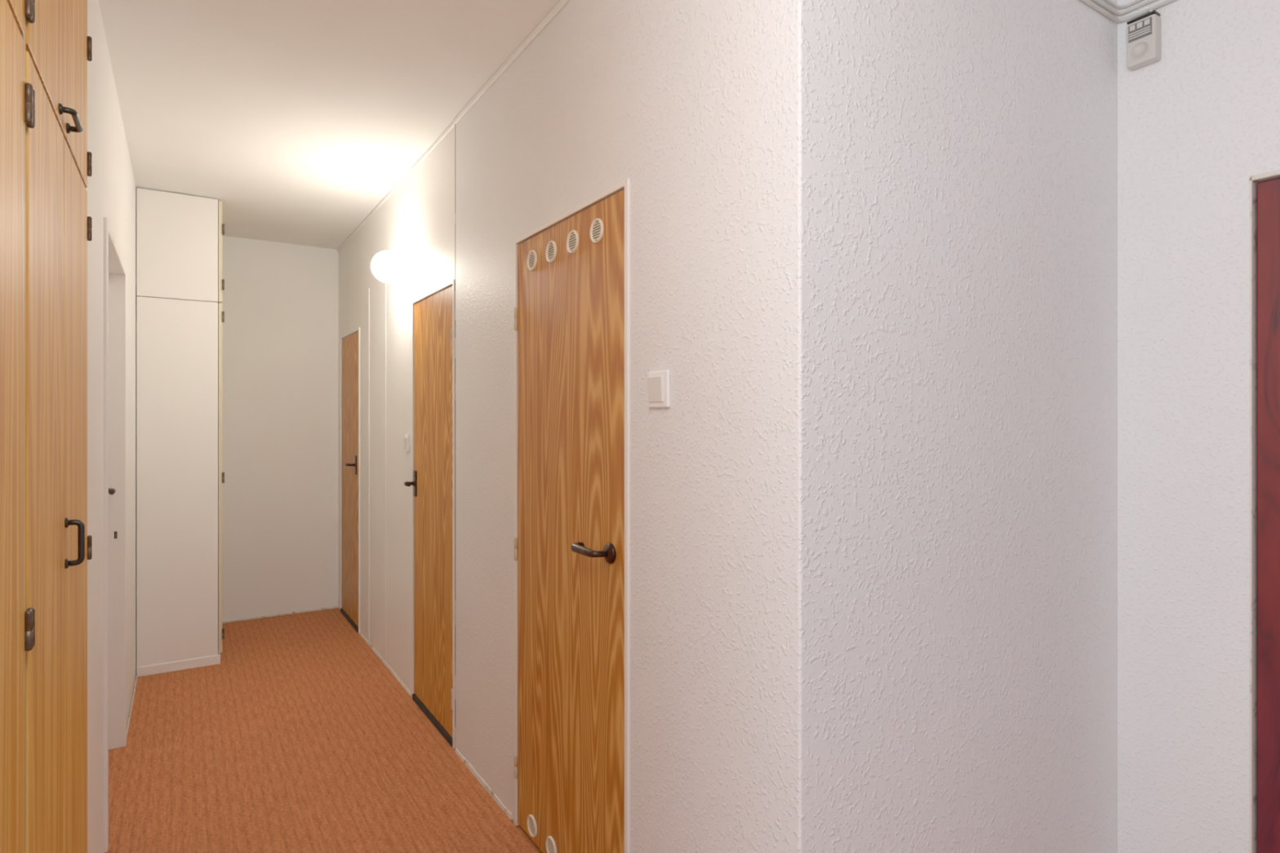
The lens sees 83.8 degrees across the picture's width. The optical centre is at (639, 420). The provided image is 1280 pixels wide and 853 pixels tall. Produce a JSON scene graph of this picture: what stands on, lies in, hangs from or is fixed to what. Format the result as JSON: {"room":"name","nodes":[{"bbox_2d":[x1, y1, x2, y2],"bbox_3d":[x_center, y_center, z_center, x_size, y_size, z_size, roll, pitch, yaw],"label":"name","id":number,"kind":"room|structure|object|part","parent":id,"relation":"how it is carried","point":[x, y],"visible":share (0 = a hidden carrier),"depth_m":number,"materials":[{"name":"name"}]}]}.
{"room":"apartment hallway","nodes":[
{"label":"apartment hallway","id":0,"kind":"room"},
{"bbox_2d":[85,0,137,852],"bbox_3d":[-2.353,0.060,3.151,0.140,2.600,3.235,0,0,-33],"label":"wall","id":1,"kind":"structure","parent":0,"point":[111,189],"depth_m":2.17,"materials":[{"name":"paint"}]},
{"bbox_2d":[103,217,126,852],"bbox_3d":[-1.987,0.360,2.581,0.160,2.000,0.900,0,0,-33],"label":"door","id":2,"kind":"structure","parent":1,"relation":"in","point":[114,268],"depth_m":2.95,"materials":[{"name":"white paint"}]},
{"bbox_3d":[-2.103,0.280,2.810,0.062,0.044,0.122,0,0,-33],"label":"handle","id":3,"kind":"part","parent":2,"relation":"part of","materials":[{"name":"brown metal"}]},
{"bbox_3d":[-2.171,0.475,2.953,0.011,0.030,0.004,0,0,-33],"label":"strike plate","id":4,"kind":"part","parent":2,"relation":"part of","materials":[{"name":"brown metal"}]},
{"bbox_2d":[126,675,137,737],"bbox_3d":[-2.414,1.351,3.385,0.007,0.018,0.895,0,0,-33],"label":"baseboard","id":5,"kind":"structure","parent":1,"relation":"attached to","point":[129,718],"depth_m":3.35,"materials":[{"name":"white paint"}]},
{"bbox_2d":[222,235,338,621],"bbox_3d":[-2.876,0.060,4.796,1.955,2.600,0.100,0,0,-33],"label":"wall","id":6,"kind":"structure","parent":0,"point":[280,300],"depth_m":4.97,"materials":[{"name":"paint"}]},
{"bbox_2d":[222,606,337,623],"bbox_3d":[-2.510,1.353,4.967,0.755,0.014,0.008,0,0,-33],"label":"baseboard","id":7,"kind":"structure","parent":6,"relation":"attached to","point":[331,607],"depth_m":4.96,"materials":[{"name":"white paint"}]},
{"bbox_2d":[105,608,542,852],"bbox_3d":[-0.595,1.410,1.484,4.000,0.100,8.140,0,0,-33],"label":"floor","id":8,"kind":"structure","parent":0,"point":[301,739],"depth_m":2.85,"materials":[{"name":"carpet"}]},
{"bbox_2d":[0,0,32,852],"bbox_3d":[-0.967,0.062,0.597,0.637,2.595,0.838,0,0,-33],"label":"wardrobe","id":9,"kind":"object","parent":8,"relation":"on","point":[15,95],"visible":1,"depth_m":1.02,"materials":[{"name":"brown wood"}]},
{"bbox_3d":[-0.737,-0.910,0.753,0.019,0.635,0.813,0,0,-33],"label":"door","id":10,"kind":"part","parent":9,"relation":"part of","materials":[{"name":"brown wood"}]},
{"bbox_2d":[21,0,92,852],"bbox_3d":[-1.424,0.062,1.311,0.637,2.595,0.851,0,0,-33],"label":"wardrobe","id":11,"kind":"object","parent":8,"relation":"on","point":[58,46],"visible":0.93,"depth_m":1.40,"materials":[{"name":"brown wood"}]},
{"bbox_3d":[-1.080,0.356,1.287,0.019,1.878,0.398,0,0,-33],"label":"door","id":12,"kind":"part","parent":11,"relation":"part of","materials":[{"name":"brown wood"}]},
{"bbox_3d":[-1.195,-0.910,1.467,0.019,0.635,0.826,0,0,-33],"label":"door","id":13,"kind":"part","parent":11,"relation":"part of","materials":[{"name":"brown wood"}]},
{"bbox_3d":[-1.163,-0.615,1.461,0.028,0.022,0.132,0,0,-33],"label":"handle","id":14,"kind":"part","parent":11,"relation":"part of","materials":[{"name":"black metal"}]},
{"bbox_3d":[-1.178,0.255,1.488,0.032,0.107,0.022,0,0,-33],"label":"handle","id":15,"kind":"part","parent":11,"relation":"part of","materials":[{"name":"black metal"}]},
{"bbox_3d":[-1.304,0.356,1.637,0.019,1.878,0.422,0,0,-33],"label":"door","id":16,"kind":"part","parent":11,"relation":"part of","materials":[{"name":"brown wood"}]},
{"bbox_2d":[136,187,224,677],"bbox_3d":[-2.742,0.063,4.269,0.402,2.594,0.923,0,0,-33],"label":"closet","id":17,"kind":"object","parent":8,"relation":"on","point":[180,284],"visible":1,"depth_m":3.88,"materials":[{"name":"white paint"}]},
{"bbox_3d":[-2.588,-0.946,4.365,0.018,0.565,0.898,0,0,-33],"label":"door","id":18,"kind":"part","parent":17,"relation":"part of","materials":[{"name":"beige wood"}]},
{"bbox_3d":[-2.588,0.322,4.365,0.018,1.957,0.898,0,0,-33],"label":"door","id":19,"kind":"part","parent":17,"relation":"part of","materials":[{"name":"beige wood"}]},
{"bbox_2d":[97,0,559,249],"bbox_3d":[-0.595,-1.290,1.484,4.000,0.100,8.140,0,0,-33],"label":"ceiling","id":20,"kind":"structure","parent":0,"point":[299,117],"depth_m":2.70,"materials":[{"name":"paint"}]},
{"bbox_2d":[338,0,1117,852],"bbox_3d":[-0.395,0.060,3.593,1.323,2.600,4.605,0,0,-33],"label":"wall","id":21,"kind":"structure","parent":0,"point":[873,244],"depth_m":1.60,"materials":[{"name":"paint"}]},
{"bbox_2d":[340,327,359,633],"bbox_3d":[-1.959,0.383,4.814,0.125,1.955,0.640,0,0,-33],"label":"door","id":22,"kind":"structure","parent":21,"relation":"in","point":[350,341],"depth_m":4.79,"materials":[{"name":"brown wood"}]},
{"bbox_3d":[-1.888,0.290,4.645,0.064,0.124,0.092,0,0,-33],"label":"handle","id":23,"kind":"part","parent":22,"relation":"part of","materials":[{"name":"brown metal"}]},
{"bbox_2d":[368,288,369,641],"bbox_3d":[-1.645,0.270,4.324,0.004,2.140,0.025,0,0,-33],"label":"trim","id":24,"kind":"structure","parent":21,"relation":"attached to","point":[368,288],"depth_m":4.32,"materials":[{"name":"paint"}]},
{"bbox_2d":[383,282,386,661],"bbox_3d":[-1.424,0.270,3.981,0.002,2.140,0.040,0,0,-33],"label":"trim","id":25,"kind":"structure","parent":21,"relation":"attached to","point":[384,283],"depth_m":3.98,"materials":[{"name":"paint"}]},
{"bbox_2d":[360,632,411,696],"bbox_3d":[-1.451,1.351,4.020,0.007,0.018,1.185,0,0,-33],"label":"baseboard","id":26,"kind":"structure","parent":21,"relation":"attached to","point":[376,653],"depth_m":3.93,"materials":[{"name":"white paint"}]},
{"bbox_2d":[371,250,408,282],"bbox_3d":[-1.251,-0.765,3.557,0.169,0.156,0.156,0,0,-33],"label":"wall lamp","id":27,"kind":"object","parent":21,"relation":"attached to","point":[387,266],"visible":1,"depth_m":3.50,"materials":[{"name":"white glass"}]},
{"bbox_2d":[337,120,454,252],"bbox_3d":[-1.480,-1.230,4.061,0.010,0.019,2.645,0,0,-33],"label":"trim","id":28,"kind":"structure","parent":21,"relation":"attached to","point":[451,126],"depth_m":3.62,"materials":[{"name":"paint"}]},
{"bbox_2d":[403,435,409,452],"bbox_3d":[-1.171,0.115,3.573,0.016,0.085,0.060,0,0,-33],"label":"light switch","id":29,"kind":"object","parent":21,"relation":"attached to","point":[406,439],"visible":1,"depth_m":3.56,"materials":[{"name":"white plastic"}]},
{"bbox_2d":[404,279,455,748],"bbox_3d":[-0.941,0.388,3.226,0.125,1.945,0.643,0,0,-33],"label":"door","id":30,"kind":"structure","parent":21,"relation":"in","point":[432,483],"depth_m":3.20,"materials":[{"name":"brown wood"}]},
{"bbox_3d":[-1.095,0.305,3.409,0.064,0.124,0.088,0,0,-33],"label":"handle","id":31,"kind":"part","parent":30,"relation":"part of","materials":[{"name":"brown metal"}]},
{"bbox_2d":[454,124,455,726],"bbox_3d":[-0.719,0.060,2.966,0.099,2.600,0.011,0,0,-33],"label":"trim","id":32,"kind":"structure","parent":21,"relation":"attached to","point":[455,124],"depth_m":2.94,"materials":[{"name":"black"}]},
{"bbox_2d":[454,748,511,819],"bbox_3d":[-0.598,1.351,2.677,0.007,0.018,0.588,0,0,-33],"label":"baseboard","id":33,"kind":"structure","parent":21,"relation":"attached to","point":[464,760],"depth_m":2.64,"materials":[{"name":"white paint"}]},
{"bbox_2d":[453,0,569,124],"bbox_3d":[-0.480,-1.228,2.491,0.010,0.023,1.043,0,0,-33],"label":"trim","id":34,"kind":"structure","parent":21,"relation":"attached to","point":[562,3],"depth_m":2.39,"materials":[{"name":"paint"}]},
{"bbox_2d":[513,177,629,852],"bbox_3d":[-0.225,0.376,2.097,0.125,1.968,0.730,0,0,-33],"label":"door","id":35,"kind":"structure","parent":21,"relation":"in","point":[571,271],"depth_m":2.05,"materials":[{"name":"brown wood"}]},
{"bbox_2d":[527,814,537,837],"bbox_3d":[-0.346,1.298,2.281,0.006,0.066,0.066,0,0,-33],"label":"vent","id":36,"kind":"object","parent":35,"relation":"attached to","point":[531,819],"depth_m":2.28,"materials":[{"name":"beige plastic"}]},
{"bbox_2d":[527,249,537,271],"bbox_3d":[-0.346,-0.512,2.281,0.006,0.066,0.066,0,0,-33],"label":"vent","id":37,"kind":"object","parent":35,"relation":"attached to","point":[531,254],"depth_m":2.28,"materials":[{"name":"beige plastic"}]},
{"bbox_2d":[545,835,556,852],"bbox_3d":[-0.270,1.298,2.162,0.006,0.066,0.066,0,0,-33],"label":"vent","id":38,"kind":"object","parent":35,"relation":"attached to","point":[550,841],"depth_m":2.17,"materials":[{"name":"beige plastic"}]},
{"bbox_2d":[545,240,556,262],"bbox_3d":[-0.270,-0.512,2.162,0.006,0.066,0.066,0,0,-33],"label":"vent","id":39,"kind":"object","parent":35,"relation":"attached to","point":[550,246],"depth_m":2.17,"materials":[{"name":"beige plastic"}]},
{"bbox_2d":[566,230,578,253],"bbox_3d":[-0.194,-0.512,2.044,0.006,0.066,0.066,0,0,-33],"label":"vent","id":40,"kind":"object","parent":35,"relation":"attached to","point":[572,236],"depth_m":2.04,"materials":[{"name":"beige plastic"}]},
{"bbox_3d":[-0.130,0.348,1.893,0.063,0.054,0.158,0,0,-33],"label":"handle","id":41,"kind":"part","parent":35,"relation":"part of","materials":[{"name":"brown metal"}]},
{"bbox_2d":[590,217,603,243],"bbox_3d":[-0.118,-0.512,1.925,0.006,0.066,0.066,0,0,-33],"label":"vent","id":42,"kind":"object","parent":35,"relation":"attached to","point":[596,224],"depth_m":1.93,"materials":[{"name":"beige plastic"}]},
{"bbox_2d":[647,369,670,408],"bbox_3d":[0.041,-0.073,1.672,0.016,0.087,0.083,0,0,-33],"label":"light switch","id":43,"kind":"object","parent":21,"relation":"attached to","point":[658,381],"visible":1,"depth_m":1.66,"materials":[{"name":"white plastic"}]},
{"bbox_2d":[1103,0,1142,8],"bbox_3d":[1.175,-1.133,1.545,0.646,0.043,0.533,0,0,-33],"label":"cable","id":44,"kind":"object","parent":21,"relation":"attached to","point":[1109,2],"visible":1,"depth_m":1.91,"materials":[{"name":"grey plastic"}]},
{"bbox_2d":[1092,0,1155,15],"bbox_3d":[1.130,-1.103,1.338,0.946,0.012,0.833,0,0,-33],"label":"crown molding","id":45,"kind":"structure","parent":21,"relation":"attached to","point":[1098,2],"depth_m":1.90,"materials":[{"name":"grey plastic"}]},
{"bbox_2d":[1080,0,1175,22],"bbox_3d":[1.130,-1.085,1.338,0.947,0.020,0.834,0,0,-33],"label":"cable","id":46,"kind":"object","parent":21,"relation":"attached to","point":[1088,2],"visible":1,"depth_m":1.88,"materials":[{"name":"grey plastic"}]},
{"bbox_2d":[1117,0,1279,852],"bbox_3d":[2.254,0.060,0.575,0.120,2.600,3.335,0,0,-33],"label":"wall","id":47,"kind":"structure","parent":0,"point":[1195,122],"depth_m":1.81,"materials":[{"name":"paint"}]},
{"bbox_2d":[1126,9,1160,70],"bbox_3d":[1.324,-0.999,1.877,0.040,0.124,0.070,0,0,-33],"label":"sensor","id":48,"kind":"object","parent":47,"relation":"attached to","point":[1143,32],"visible":1,"depth_m":1.86,"materials":[{"name":"grey plastic"}]},
{"bbox_2d":[1249,168,1279,852],"bbox_3d":[1.728,0.388,1.374,0.103,1.944,0.848,0,0,-33],"label":"door","id":49,"kind":"structure","parent":47,"relation":"in","point":[1264,188],"depth_m":1.69,"materials":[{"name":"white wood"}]}
]}

